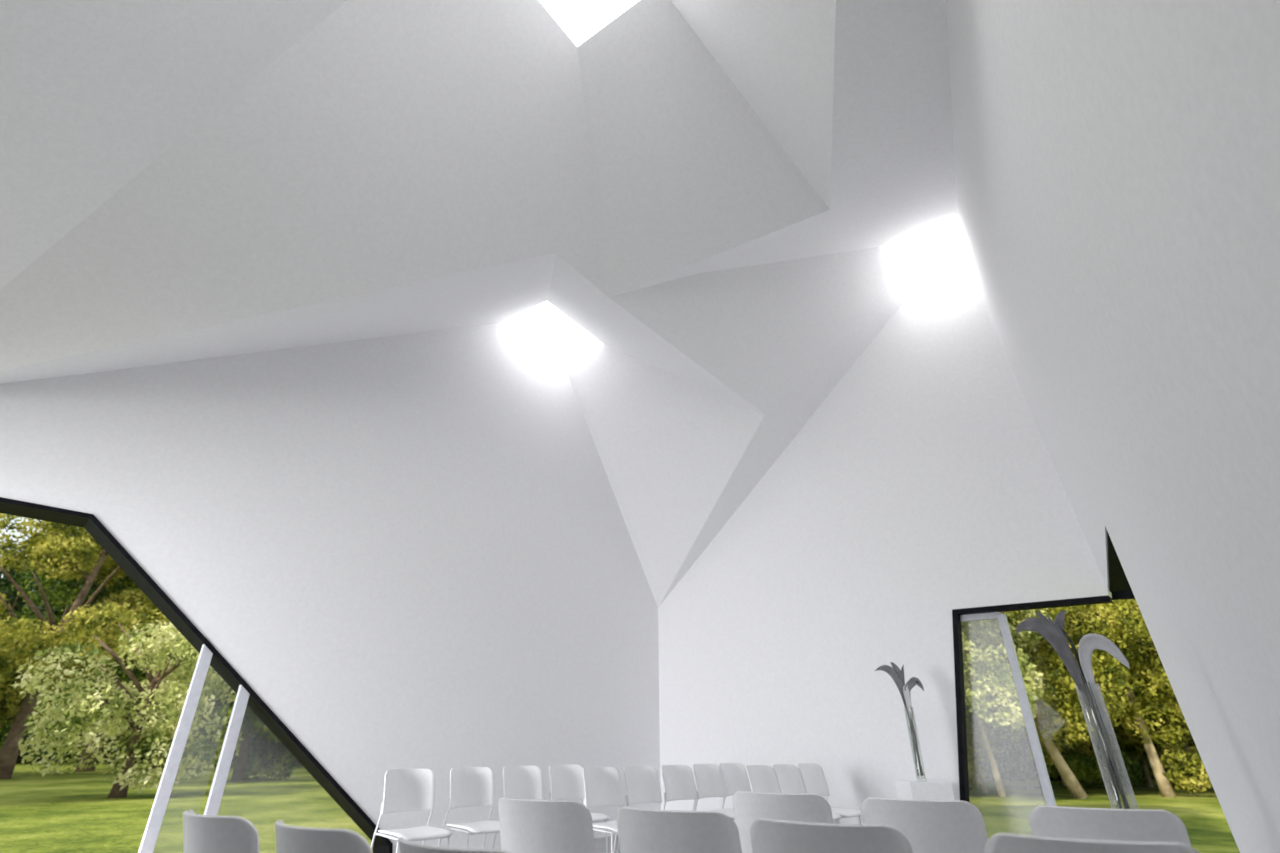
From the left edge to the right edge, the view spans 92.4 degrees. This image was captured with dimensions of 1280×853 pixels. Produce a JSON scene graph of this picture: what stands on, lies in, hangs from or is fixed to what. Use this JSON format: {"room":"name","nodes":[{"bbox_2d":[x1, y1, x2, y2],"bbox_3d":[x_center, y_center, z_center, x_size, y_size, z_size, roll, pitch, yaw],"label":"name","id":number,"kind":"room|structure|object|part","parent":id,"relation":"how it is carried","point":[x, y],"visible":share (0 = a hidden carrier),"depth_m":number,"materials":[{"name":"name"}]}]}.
{"room":"modern chapel","nodes":[
{"label":"modern chapel","id":0,"kind":"room"},
{"bbox_2d":[0,322,660,852],"bbox_3d":[-2.984,0.884,6.466,0.120,6.320,9.075,-25,-36,39],"label":"wall","id":1,"kind":"structure","parent":0,"point":[416,550],"depth_m":6.44,"materials":[{"name":"white paint"}]},
{"bbox_2d":[0,497,392,852],"bbox_3d":[-4.118,2.082,4.730,0.340,2.609,4.944,-25,-36,39],"label":"window","id":2,"kind":"structure","parent":1,"relation":"in","point":[95,528],"depth_m":5.20,"materials":[{"name":"black metal"}]},
{"bbox_2d":[0,0,956,606],"bbox_3d":[-1.230,-1.973,4.296,6.999,3.884,11.362,-25,-36,39],"label":"ceiling","id":3,"kind":"structure","parent":0,"point":[712,191],"depth_m":5.22,"materials":[{"name":"white paint"}]},
{"bbox_2d":[504,301,601,359],"bbox_3d":[-1.249,-1.368,8.898,0.817,0.190,1.206,-22,-34,36],"label":"window","id":4,"kind":"structure","parent":3,"relation":"attached to","point":[544,324],"depth_m":8.87,"materials":[{"name":"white glass"}]},
{"bbox_2d":[539,0,637,45],"bbox_3d":[-0.576,-3.732,4.774,0.803,0.221,1.366,-19,-33,33],"label":"window","id":5,"kind":"structure","parent":3,"relation":"attached to","point":[580,19],"depth_m":5.16,"materials":[{"name":"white glass"}]},
{"bbox_2d":[880,216,973,298],"bbox_3d":[3.451,-1.956,7.309,0.878,0.474,0.801,-21,-34,34],"label":"window","id":6,"kind":"structure","parent":3,"relation":"attached to","point":[935,257],"depth_m":7.26,"materials":[{"name":"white glass"}]},
{"bbox_2d":[594,835,619,852],"bbox_3d":[-1.186,2.212,1.984,11.444,0.150,7.335,25,-36,-39],"label":"floor","id":7,"kind":"structure","parent":0,"point":[600,843],"depth_m":6.69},
{"bbox_2d":[138,639,213,852],"bbox_3d":[-3.639,2.562,4.814,0.085,1.822,0.060,25,-36,-39],"label":"window post","id":8,"kind":"object","parent":7,"relation":"on","point":[164,790],"visible":1,"depth_m":4.79,"materials":[{"name":"white metal"}]},
{"bbox_2d":[183,810,259,852],"bbox_3d":[-1.106,1.537,1.717,0.425,0.803,0.517,-19,-33,32],"label":"chair","id":9,"kind":"object","parent":7,"relation":"on","point":[202,833],"visible":1,"depth_m":1.67,"materials":[{"name":"white plastic"}]},
{"bbox_2d":[204,679,249,815],"bbox_3d":[-3.387,2.809,4.971,0.085,1.527,0.060,25,-36,-39],"label":"window post","id":10,"kind":"object","parent":7,"relation":"on","point":[237,715],"visible":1,"depth_m":5.02,"materials":[{"name":"white metal"}]},
{"bbox_2d":[275,820,371,852],"bbox_3d":[-0.690,1.408,1.468,0.425,0.803,0.517,-19,-33,32],"label":"chair","id":11,"kind":"object","parent":7,"relation":"on","point":[289,839],"visible":1,"depth_m":1.43,"materials":[{"name":"white plastic"}]},
{"bbox_2d":[371,769,453,852],"bbox_3d":[-1.640,2.933,4.422,0.425,0.803,0.517,25,-36,-39],"label":"chair","id":12,"kind":"object","parent":7,"relation":"on","point":[405,790],"visible":0.99,"depth_m":4.62,"materials":[{"name":"white plastic"}]},
{"bbox_3d":[-1.914,3.020,4.365,0.144,0.596,0.018,-23,-35,37],"label":"leg","id":13,"kind":"part","parent":12,"relation":"part of","materials":[{"name":"white metal"}]},
{"bbox_3d":[-1.765,2.867,4.290,0.355,0.024,0.014,-24,-36,38],"label":"seat rail","id":14,"kind":"part","parent":12,"relation":"part of","materials":[{"name":"white metal"}]},
{"bbox_3d":[-1.764,2.757,4.653,0.410,0.279,0.158,25,-36,-39],"label":"backrest","id":15,"kind":"part","parent":12,"relation":"part of","materials":[{"name":"white plastic"}]},
{"bbox_3d":[-1.606,2.912,4.394,0.420,0.043,0.402,-25,-36,39],"label":"seat","id":16,"kind":"part","parent":12,"relation":"part of","materials":[{"name":"white plastic"}]},
{"bbox_3d":[-1.630,3.150,4.618,0.018,0.596,0.144,23,-35,-37],"label":"leg","id":17,"kind":"part","parent":12,"relation":"part of","materials":[{"name":"white metal"}]},
{"bbox_2d":[398,836,511,852],"bbox_3d":[-0.267,1.266,1.193,0.425,0.803,0.517,-19,-33,32],"label":"chair","id":18,"kind":"object","parent":7,"relation":"on","point":[405,846],"visible":1,"depth_m":1.18,"materials":[{"name":"white plastic"}]},
{"bbox_2d":[438,767,499,848],"bbox_3d":[-1.260,3.107,4.760,0.425,0.803,0.517,25,-36,-39],"label":"chair","id":19,"kind":"object","parent":7,"relation":"on","point":[469,786],"visible":0.98,"depth_m":4.97,"materials":[{"name":"white plastic"}]},
{"bbox_3d":[-1.534,3.195,4.703,0.144,0.596,0.018,-23,-35,37],"label":"leg","id":20,"kind":"part","parent":19,"relation":"part of","materials":[{"name":"white metal"}]},
{"bbox_3d":[-1.385,3.041,4.627,0.355,0.024,0.014,-24,-36,38],"label":"seat rail","id":21,"kind":"part","parent":19,"relation":"part of","materials":[{"name":"white metal"}]},
{"bbox_3d":[-1.384,2.931,4.990,0.410,0.279,0.158,25,-36,-39],"label":"backrest","id":22,"kind":"part","parent":19,"relation":"part of","materials":[{"name":"white plastic"}]},
{"bbox_3d":[-1.226,3.086,4.731,0.402,0.043,0.420,25,-36,-39],"label":"seat","id":23,"kind":"part","parent":19,"relation":"part of","materials":[{"name":"white plastic"}]},
{"bbox_3d":[-1.250,3.325,4.955,0.018,0.596,0.144,23,-35,-37],"label":"leg","id":24,"kind":"part","parent":19,"relation":"part of","materials":[{"name":"white metal"}]},
{"bbox_2d":[492,766,542,848],"bbox_3d":[-0.908,3.268,5.072,0.517,0.803,0.425,-25,-36,39],"label":"chair","id":25,"kind":"object","parent":7,"relation":"on","point":[519,782],"visible":0.63,"depth_m":5.34,"materials":[{"name":"white plastic"}]},
{"bbox_3d":[-1.182,3.356,5.015,0.144,0.596,0.018,-23,-35,37],"label":"leg","id":26,"kind":"part","parent":25,"relation":"part of","materials":[{"name":"white metal"}]},
{"bbox_3d":[-1.033,3.092,5.303,0.410,0.279,0.158,25,-36,-39],"label":"backrest","id":27,"kind":"part","parent":25,"relation":"part of","materials":[{"name":"white plastic"}]},
{"bbox_2d":[498,797,594,852],"bbox_3d":[-0.276,1.771,2.172,0.425,0.803,0.517,-14,-30,25],"label":"chair","id":28,"kind":"object","parent":7,"relation":"on","point":[526,826],"visible":1,"depth_m":2.12,"materials":[{"name":"white plastic"}]},
{"bbox_2d":[549,764,609,852],"bbox_3d":[-0.561,3.428,5.380,0.517,0.803,0.425,-25,-36,39],"label":"chair","id":29,"kind":"object","parent":7,"relation":"on","point":[566,781],"visible":0.73,"depth_m":5.62,"materials":[{"name":"white plastic"}]},
{"bbox_3d":[-0.686,3.252,5.611,0.410,0.279,0.158,25,-36,-39],"label":"backrest","id":30,"kind":"part","parent":29,"relation":"part of","materials":[{"name":"white plastic"}]},
{"bbox_3d":[-0.527,3.407,5.353,0.402,0.043,0.420,25,-36,-39],"label":"seat","id":31,"kind":"part","parent":29,"relation":"part of","materials":[{"name":"white plastic"}]},
{"bbox_3d":[-0.285,3.612,5.284,0.041,0.384,0.014,-11,-29,20],"label":"leg","id":32,"kind":"part","parent":29,"relation":"part of","materials":[{"name":"white metal"}]},
{"bbox_2d":[582,767,623,852],"bbox_3d":[-0.201,3.102,4.750,0.517,0.803,0.425,-25,-36,39],"label":"chair","id":33,"kind":"object","parent":7,"relation":"on","point":[602,785],"visible":0.77,"depth_m":5.00,"materials":[{"name":"white plastic"}]},
{"bbox_3d":[-0.325,2.926,4.981,0.410,0.279,0.158,25,-36,-39],"label":"backrest","id":34,"kind":"part","parent":33,"relation":"part of","materials":[{"name":"white plastic"}]},
{"bbox_3d":[-0.326,3.036,4.618,0.355,0.024,0.014,-24,-36,38],"label":"seat rail","id":35,"kind":"part","parent":33,"relation":"part of","materials":[{"name":"white metal"}]},
{"bbox_3d":[-0.167,3.081,4.722,0.402,0.043,0.420,25,-36,-39],"label":"seat","id":36,"kind":"part","parent":33,"relation":"part of","materials":[{"name":"white plastic"}]},
{"bbox_3d":[-0.200,3.160,4.408,0.014,0.384,0.041,11,-29,-20],"label":"leg","id":37,"kind":"part","parent":33,"relation":"part of","materials":[{"name":"white metal"}]},
{"bbox_3d":[-0.191,3.320,4.946,0.018,0.596,0.144,23,-35,-37],"label":"leg","id":38,"kind":"part","parent":33,"relation":"part of","materials":[{"name":"white metal"}]},
{"bbox_2d":[617,766,661,852],"bbox_3d":[0.119,3.249,5.034,0.425,0.803,0.517,25,-36,-39],"label":"chair","id":39,"kind":"object","parent":7,"relation":"on","point":[642,782],"visible":0.77,"depth_m":5.30,"materials":[{"name":"white plastic"}]},
{"bbox_3d":[-0.155,3.336,4.978,0.144,0.596,0.018,-23,-35,37],"label":"leg","id":40,"kind":"part","parent":39,"relation":"part of","materials":[{"name":"white metal"}]},
{"bbox_3d":[-0.005,3.073,5.265,0.410,0.279,0.158,25,-36,-39],"label":"backrest","id":41,"kind":"part","parent":39,"relation":"part of","materials":[{"name":"white plastic"}]},
{"bbox_2d":[661,765,696,810],"bbox_3d":[0.448,3.400,5.327,0.425,0.803,0.517,25,-36,-39],"label":"chair","id":42,"kind":"object","parent":7,"relation":"on","point":[679,783],"visible":0.68,"depth_m":5.59,"materials":[{"name":"white plastic"}]},
{"bbox_3d":[0.174,3.487,5.270,0.144,0.596,0.018,-23,-35,37],"label":"leg","id":43,"kind":"part","parent":42,"relation":"part of","materials":[{"name":"white metal"}]},
{"bbox_2d":[617,807,741,852],"bbox_3d":[0.180,1.599,1.838,0.425,0.803,0.517,-14,-30,25],"label":"chair","id":44,"kind":"object","parent":7,"relation":"on","point":[639,830],"visible":1,"depth_m":1.80,"materials":[{"name":"white plastic"}]},
{"bbox_2d":[692,764,734,819],"bbox_3d":[0.752,3.539,5.596,0.517,0.803,0.425,-25,-36,39],"label":"chair","id":45,"kind":"object","parent":7,"relation":"on","point":[709,779],"visible":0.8,"depth_m":5.85,"materials":[{"name":"white plastic"}]},
{"bbox_3d":[0.627,3.363,5.827,0.410,0.279,0.158,25,-36,-39],"label":"backrest","id":46,"kind":"part","parent":45,"relation":"part of","materials":[{"name":"white plastic"}]},
{"bbox_3d":[0.786,3.518,5.569,0.420,0.043,0.402,-25,-36,39],"label":"seat","id":47,"kind":"part","parent":45,"relation":"part of","materials":[{"name":"white plastic"}]},
{"bbox_2d":[719,763,750,808],"bbox_3d":[1.039,3.671,5.852,0.517,0.803,0.425,-25,-36,39],"label":"chair","id":48,"kind":"object","parent":7,"relation":"on","point":[735,776],"visible":0.63,"depth_m":6.13,"materials":[{"name":"white plastic"}]},
{"bbox_2d":[745,765,779,792],"bbox_3d":[1.188,3.345,5.220,0.425,0.803,0.517,25,-36,-39],"label":"chair","id":49,"kind":"object","parent":7,"relation":"on","point":[762,778],"visible":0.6,"depth_m":5.52,"materials":[{"name":"white plastic"}]},
{"bbox_2d":[732,791,833,852],"bbox_3d":[0.643,1.921,2.461,0.425,0.803,0.517,-14,-30,25],"label":"chair","id":50,"kind":"object","parent":7,"relation":"on","point":[748,807],"visible":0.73,"depth_m":2.43,"materials":[{"name":"white plastic"}]},
{"bbox_2d":[772,764,840,823],"bbox_3d":[1.483,3.480,5.482,0.425,0.803,0.517,25,-36,-39],"label":"chair","id":51,"kind":"object","parent":7,"relation":"on","point":[789,779],"visible":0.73,"depth_m":5.77,"materials":[{"name":"white plastic"}]},
{"bbox_3d":[1.359,3.304,5.713,0.410,0.279,0.158,25,-36,-39],"label":"backrest","id":52,"kind":"part","parent":51,"relation":"part of","materials":[{"name":"white plastic"}]},
{"bbox_3d":[1.518,3.459,5.454,0.402,0.043,0.420,25,-36,-39],"label":"seat","id":53,"kind":"part","parent":51,"relation":"part of","materials":[{"name":"white plastic"}]},
{"bbox_2d":[797,763,861,823],"bbox_3d":[1.782,3.617,5.748,0.517,0.803,0.425,-25,-36,39],"label":"chair","id":54,"kind":"object","parent":7,"relation":"on","point":[812,774],"visible":0.77,"depth_m":6.00,"materials":[{"name":"white plastic"}]},
{"bbox_3d":[1.658,3.441,5.978,0.410,0.279,0.158,25,-36,-39],"label":"backrest","id":55,"kind":"part","parent":54,"relation":"part of","materials":[{"name":"white plastic"}]},
{"bbox_3d":[1.816,3.596,5.720,0.402,0.043,0.420,25,-36,-39],"label":"seat","id":56,"kind":"part","parent":54,"relation":"part of","materials":[{"name":"white plastic"}]},
{"bbox_2d":[750,818,912,852],"bbox_3d":[0.553,1.445,1.539,0.425,0.803,0.517,-14,-30,25],"label":"chair","id":57,"kind":"object","parent":7,"relation":"on","point":[767,835],"visible":1,"depth_m":1.51,"materials":[{"name":"white plastic"}]},
{"bbox_2d":[861,797,987,852],"bbox_3d":[1.080,1.771,2.172,0.425,0.803,0.517,-14,-30,25],"label":"chair","id":58,"kind":"object","parent":7,"relation":"on","point":[930,826],"visible":0.86,"depth_m":2.13,"materials":[{"name":"white plastic"}]},
{"bbox_2d":[895,780,954,800],"bbox_3d":[2.513,3.459,5.306,0.360,0.680,0.360,0,-27,0],"label":"pedestal","id":59,"kind":"object","parent":7,"relation":"on","point":[906,789],"visible":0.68,"depth_m":5.28,"materials":[{"name":"white paint"}]},
{"bbox_3d":[2.493,2.872,5.564,0.080,0.600,0.080,0,-27,0],"label":"glass vase","id":60,"kind":"object","parent":59,"relation":"on","visible":0},
{"bbox_2d":[875,662,923,775],"bbox_3d":[2.448,2.678,5.662,0.432,0.947,0.046,0,-27,0],"label":"flowers","id":61,"kind":"object","parent":60,"relation":"in","point":[896,674],"visible":1,"depth_m":5.76,"materials":[{"name":"grey metal"}]},
{"bbox_3d":[2.476,2.829,5.586,0.023,0.606,0.015,0,-27,0],"label":"stem","id":62,"kind":"part","parent":61,"relation":"part of","materials":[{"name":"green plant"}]},
{"bbox_3d":[2.499,2.822,5.583,0.025,0.616,0.027,0,-27,0],"label":"stem","id":63,"kind":"part","parent":61,"relation":"part of","materials":[{"name":"green plant"}]},
{"bbox_3d":[2.503,2.831,5.590,0.037,0.607,0.022,-6,-28,11],"label":"stem","id":64,"kind":"part","parent":61,"relation":"part of","materials":[{"name":"green plant"}]},
{"bbox_2d":[997,613,1056,805],"bbox_3d":[3.517,2.759,5.498,0.070,2.100,0.050,-25,-36,39],"label":"window post","id":65,"kind":"object","parent":7,"relation":"on","point":[1033,737],"visible":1,"depth_m":5.56,"materials":[{"name":"white metal"}]},
{"bbox_2d":[984,833,1199,852],"bbox_3d":[1.037,1.307,1.272,0.425,0.803,0.517,-14,-30,25],"label":"chair","id":66,"kind":"object","parent":7,"relation":"on","point":[1000,842],"visible":1,"depth_m":1.27,"materials":[{"name":"white plastic"}]},
{"bbox_2d":[1029,805,1191,847],"bbox_3d":[1.525,1.621,1.881,0.425,0.803,0.517,-14,-30,25],"label":"chair","id":67,"kind":"object","parent":7,"relation":"on","point":[1129,825],"visible":0.83,"depth_m":1.85,"materials":[{"name":"white plastic"}]},
{"bbox_3d":[2.218,2.121,2.671,0.300,0.640,0.300,0,-27,0],"label":"pedestal","id":68,"kind":"object","parent":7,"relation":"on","visible":0},
{"bbox_2d":[1075,685,1137,808],"bbox_3d":[2.218,1.547,2.910,0.104,0.600,0.104,0,-27,0],"label":"glass vase","id":69,"kind":"object","parent":68,"relation":"on","point":[1075,685],"visible":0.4,"depth_m":2.90,"materials":[{"name":"clear glass"}]},
{"bbox_2d":[1016,610,1129,808],"bbox_3d":[2.182,1.366,3.001,0.529,0.916,0.070,0,-27,0],"label":"sculpture","id":70,"kind":"object","parent":69,"relation":"in","point":[1054,633],"visible":0.98,"depth_m":3.09,"materials":[{"name":"grey metal"}]},
{"bbox_3d":[2.201,1.505,2.933,0.023,0.606,0.015,0,-27,0],"label":"stem","id":71,"kind":"part","parent":70,"relation":"part of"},
{"bbox_3d":[2.224,1.497,2.929,0.025,0.616,0.027,0,-27,0],"label":"stem","id":72,"kind":"part","parent":70,"relation":"part of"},
{"bbox_3d":[2.228,1.507,2.936,0.037,0.607,0.022,-6,-28,11],"label":"stem","id":73,"kind":"part","parent":70,"relation":"part of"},
{"bbox_2d":[658,280,1111,824],"bbox_3d":[2.226,1.617,7.515,0.128,5.980,5.453,24,-36,-39],"label":"wall","id":74,"kind":"structure","parent":0,"point":[926,484],"depth_m":7.04,"materials":[{"name":"white paint"}]},
{"bbox_2d":[952,531,1134,802],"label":"window","id":75,"kind":"structure","parent":74,"relation":"in","point":[1119,587],"depth_m":5.78,"materials":[{"name":"black metal"}]},
{"bbox_3d":[3.377,1.893,6.103,0.382,0.075,0.040,-25,-36,39],"label":"rail","id":76,"kind":"part","parent":75,"relation":"part of","materials":[{"name":"white metal"}]},
{"bbox_3d":[3.519,2.696,5.459,0.100,2.192,1.722,25,-36,-39],"label":"frame","id":77,"kind":"part","parent":75,"relation":"part of","materials":[{"name":"black metal"}]},
{"bbox_3d":[3.825,1.075,4.900,0.145,0.238,1.295,-16,-31,28],"label":"frame","id":78,"kind":"part","parent":75,"relation":"part of","materials":[{"name":"black metal"}]},
{"bbox_3d":[4.463,0.991,5.506,1.131,1.150,0.060,-25,-36,39],"label":"header panel","id":79,"kind":"part","parent":75,"relation":"part of","materials":[{"name":"black metal"}]},
{"bbox_2d":[946,0,1279,852],"bbox_3d":[2.372,-0.755,3.178,0.520,6.217,7.002,-15,-31,26],"label":"wall","id":80,"kind":"structure","parent":0,"point":[1117,162],"depth_m":2.44,"materials":[{"name":"white paint"}]},
{"label":"outside","id":81,"kind":"structure","parent":0,"visible":0},
{"bbox_2d":[0,750,1239,852],"bbox_3d":[0.000,14.684,26.182,180.000,0.001,180.000,0,-27,0],"label":"ground","id":82,"kind":"structure","parent":81,"point":[66,812],"depth_m":11.19,"materials":[{"name":"green plant"}]},
{"bbox_2d":[0,527,85,762],"bbox_3d":[-40.906,14.893,41.683,12.391,16.563,13.076,-4,-28,8],"label":"tree","id":83,"kind":"object","parent":82,"relation":"on","point":[22,600],"visible":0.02,"depth_m":37.66,"materials":[{"name":"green plant"}]},
{"bbox_2d":[0,531,113,754],"bbox_3d":[-39.022,14.068,37.975,13.206,16.310,13.954,0,-27,0],"label":"tree","id":84,"kind":"object","parent":82,"relation":"on","point":[6,590],"visible":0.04,"depth_m":36.48,"materials":[{"name":"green plant"}]},
{"bbox_2d":[0,569,164,764],"bbox_3d":[-33.693,14.456,40.678,13.926,15.786,12.951,0,-27,0],"label":"tree","id":85,"kind":"object","parent":82,"relation":"on","point":[18,607],"visible":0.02,"depth_m":35.55,"materials":[{"name":"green plant"}]},
{"bbox_2d":[0,513,181,778],"bbox_3d":[-20.811,7.058,22.338,7.230,10.054,7.827,-7,-28,13],"label":"leafy tree","id":86,"kind":"object","parent":82,"relation":"on","point":[85,558],"visible":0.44,"depth_m":21.78,"materials":[{"name":"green plant"}]},
{"bbox_2d":[53,579,144,761],"bbox_3d":[-31.113,16.135,43.633,13.307,15.473,13.008,24,-36,-39],"label":"tree","id":87,"kind":"object","parent":82,"relation":"on","point":[140,758],"visible":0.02,"depth_m":38.00,"materials":[{"name":"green plant"}]},
{"bbox_2d":[0,522,215,771],"bbox_3d":[-23.309,8.425,28.715,10.576,13.509,10.062,0,-27,0],"label":"leafy tree","id":88,"kind":"object","parent":82,"relation":"on","point":[64,587],"visible":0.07,"depth_m":26.01,"materials":[{"name":"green plant"}]},
{"bbox_2d":[11,620,243,797],"bbox_3d":[-11.206,6.266,14.041,4.045,3.826,4.168,-7,-28,13],"label":"leafy tree","id":89,"kind":"object","parent":82,"relation":"on","point":[159,681],"visible":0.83,"depth_m":13.49,"materials":[{"name":"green plant"}]},
{"bbox_2d":[56,577,268,767],"bbox_3d":[-22.741,10.837,30.496,10.623,11.685,10.207,-21,-34,35],"label":"leafy tree","id":90,"kind":"object","parent":82,"relation":"on","point":[94,600],"visible":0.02,"depth_m":28.60,"materials":[{"name":"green plant"}]},
{"bbox_2d":[151,669,294,780],"bbox_3d":[-12.551,9.227,20.132,4.882,4.815,4.652,0,-27,0],"label":"leafy tree","id":91,"kind":"object","parent":82,"relation":"on","point":[268,745],"visible":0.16,"depth_m":19.14,"materials":[{"name":"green plant"}]},
{"bbox_2d":[201,717,300,767],"bbox_3d":[-18.079,13.439,33.618,10.621,12.180,11.442,8,-28,-14],"label":"leafy tree","id":92,"kind":"object","parent":82,"relation":"on","point":[234,760],"visible":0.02,"depth_m":30.14,"materials":[{"name":"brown plant"}]},
{"bbox_2d":[962,623,1044,728],"bbox_3d":[6.624,5.423,13.683,3.641,5.004,4.149,25,-36,-39],"label":"leafy tree","id":93,"kind":"object","parent":82,"relation":"on","point":[985,661],"visible":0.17,"depth_m":12.47,"materials":[{"name":"green plant"}]},
{"bbox_2d":[961,608,1058,796],"bbox_3d":[7.576,5.524,14.703,4.006,5.758,4.088,-11,-29,20],"label":"leafy tree","id":94,"kind":"object","parent":82,"relation":"on","point":[981,626],"visible":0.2,"depth_m":13.49,"materials":[{"name":"green plant"}]},
{"bbox_2d":[965,700,1061,792],"bbox_3d":[8.191,7.665,15.176,3.343,2.438,3.085,0,-27,0],"label":"shrub","id":95,"kind":"object","parent":82,"relation":"on","point":[975,742],"visible":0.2,"depth_m":14.40,"materials":[{"name":"green plant"}]},
{"bbox_2d":[968,746,1061,782],"bbox_3d":[10.603,8.596,22.861,8.228,11.069,8.925,15,-31,-27],"label":"tree","id":96,"kind":"object","parent":82,"relation":"on","point":[1003,764],"visible":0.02,"depth_m":19.11,"materials":[{"name":"green plant"}]},
{"bbox_2d":[966,698,1102,789],"bbox_3d":[9.830,8.086,16.055,3.424,2.443,2.975,-6,-28,12],"label":"shrub","id":97,"kind":"object","parent":82,"relation":"on","point":[1017,758],"visible":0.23,"depth_m":15.23,"materials":[{"name":"green plant"}]},
{"bbox_2d":[963,605,1132,798],"bbox_3d":[8.386,5.057,14.427,4.563,6.422,4.641,-19,-33,33],"label":"leafy tree","id":98,"kind":"object","parent":82,"relation":"on","point":[1044,731],"visible":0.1,"depth_m":13.23,"materials":[{"name":"green plant"}]},
{"bbox_2d":[975,621,1128,780],"bbox_3d":[11.764,7.289,21.402,9.164,11.400,8.134,0,-27,0],"label":"tree","id":99,"kind":"object","parent":82,"relation":"on","point":[1007,771],"visible":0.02,"depth_m":19.34,"materials":[{"name":"green plant"}]},
{"bbox_2d":[1007,692,1122,785],"bbox_3d":[11.856,8.646,17.358,3.015,2.640,3.013,-19,-33,32],"label":"shrub","id":100,"kind":"object","parent":82,"relation":"on","point":[1082,744],"visible":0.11,"depth_m":16.40,"materials":[{"name":"green plant"}]},
{"bbox_2d":[1034,600,1160,790],"bbox_3d":[12.199,5.759,16.457,5.364,6.959,5.153,-8,-28,16],"label":"leafy tree","id":101,"kind":"object","parent":82,"relation":"on","point":[1138,778],"visible":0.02,"depth_m":14.53,"materials":[{"name":"green plant"}]},
{"bbox_2d":[1060,688,1164,785],"bbox_3d":[12.983,8.914,17.778,3.193,2.618,3.001,19,-33,-33],"label":"shrub","id":102,"kind":"object","parent":82,"relation":"on","point":[1146,760],"visible":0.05,"depth_m":16.84,"materials":[{"name":"green plant"}]},
{"bbox_2d":[1015,599,1210,796],"bbox_3d":[11.138,5.276,14.942,4.178,6.430,4.556,14,-31,-26],"label":"leafy tree","id":103,"kind":"object","parent":82,"relation":"on","point":[1114,631],"visible":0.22,"depth_m":13.73,"materials":[{"name":"green plant"}]},
{"bbox_2d":[1075,692,1208,787],"bbox_3d":[13.667,8.623,17.018,3.446,2.558,2.639,0,-27,0],"label":"shrub","id":104,"kind":"object","parent":82,"relation":"on","point":[1125,735],"visible":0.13,"depth_m":16.41,"materials":[{"name":"green plant"}]},
{"bbox_2d":[1089,663,1195,779],"bbox_3d":[16.637,8.374,22.844,8.422,11.170,7.955,13,-30,-23],"label":"tree","id":105,"kind":"object","parent":82,"relation":"on","point":[1143,663],"visible":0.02,"depth_m":19.28,"materials":[{"name":"green plant"}]},
{"bbox_2d":[1123,639,1177,721],"bbox_3d":[14.400,5.708,15.663,5.376,6.510,4.978,15,-31,-26],"label":"leafy tree","id":106,"kind":"object","parent":82,"relation":"on","point":[1166,687],"visible":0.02,"depth_m":15.83,"materials":[{"name":"green plant"}]},
{"bbox_2d":[1093,603,1208,789],"bbox_3d":[14.603,6.392,16.795,4.532,6.147,5.409,0,-27,0],"label":"leafy tree","id":107,"kind":"object","parent":82,"relation":"on","point":[1181,742],"visible":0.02,"depth_m":14.93,"materials":[{"name":"green plant"}]},
{"bbox_2d":[1130,698,1210,786],"bbox_3d":[14.606,8.081,16.124,3.007,2.635,3.354,23,-35,-37],"label":"shrub","id":108,"kind":"object","parent":82,"relation":"on","point":[1154,726],"visible":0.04,"depth_m":16.11,"materials":[{"name":"green plant"}]}
]}

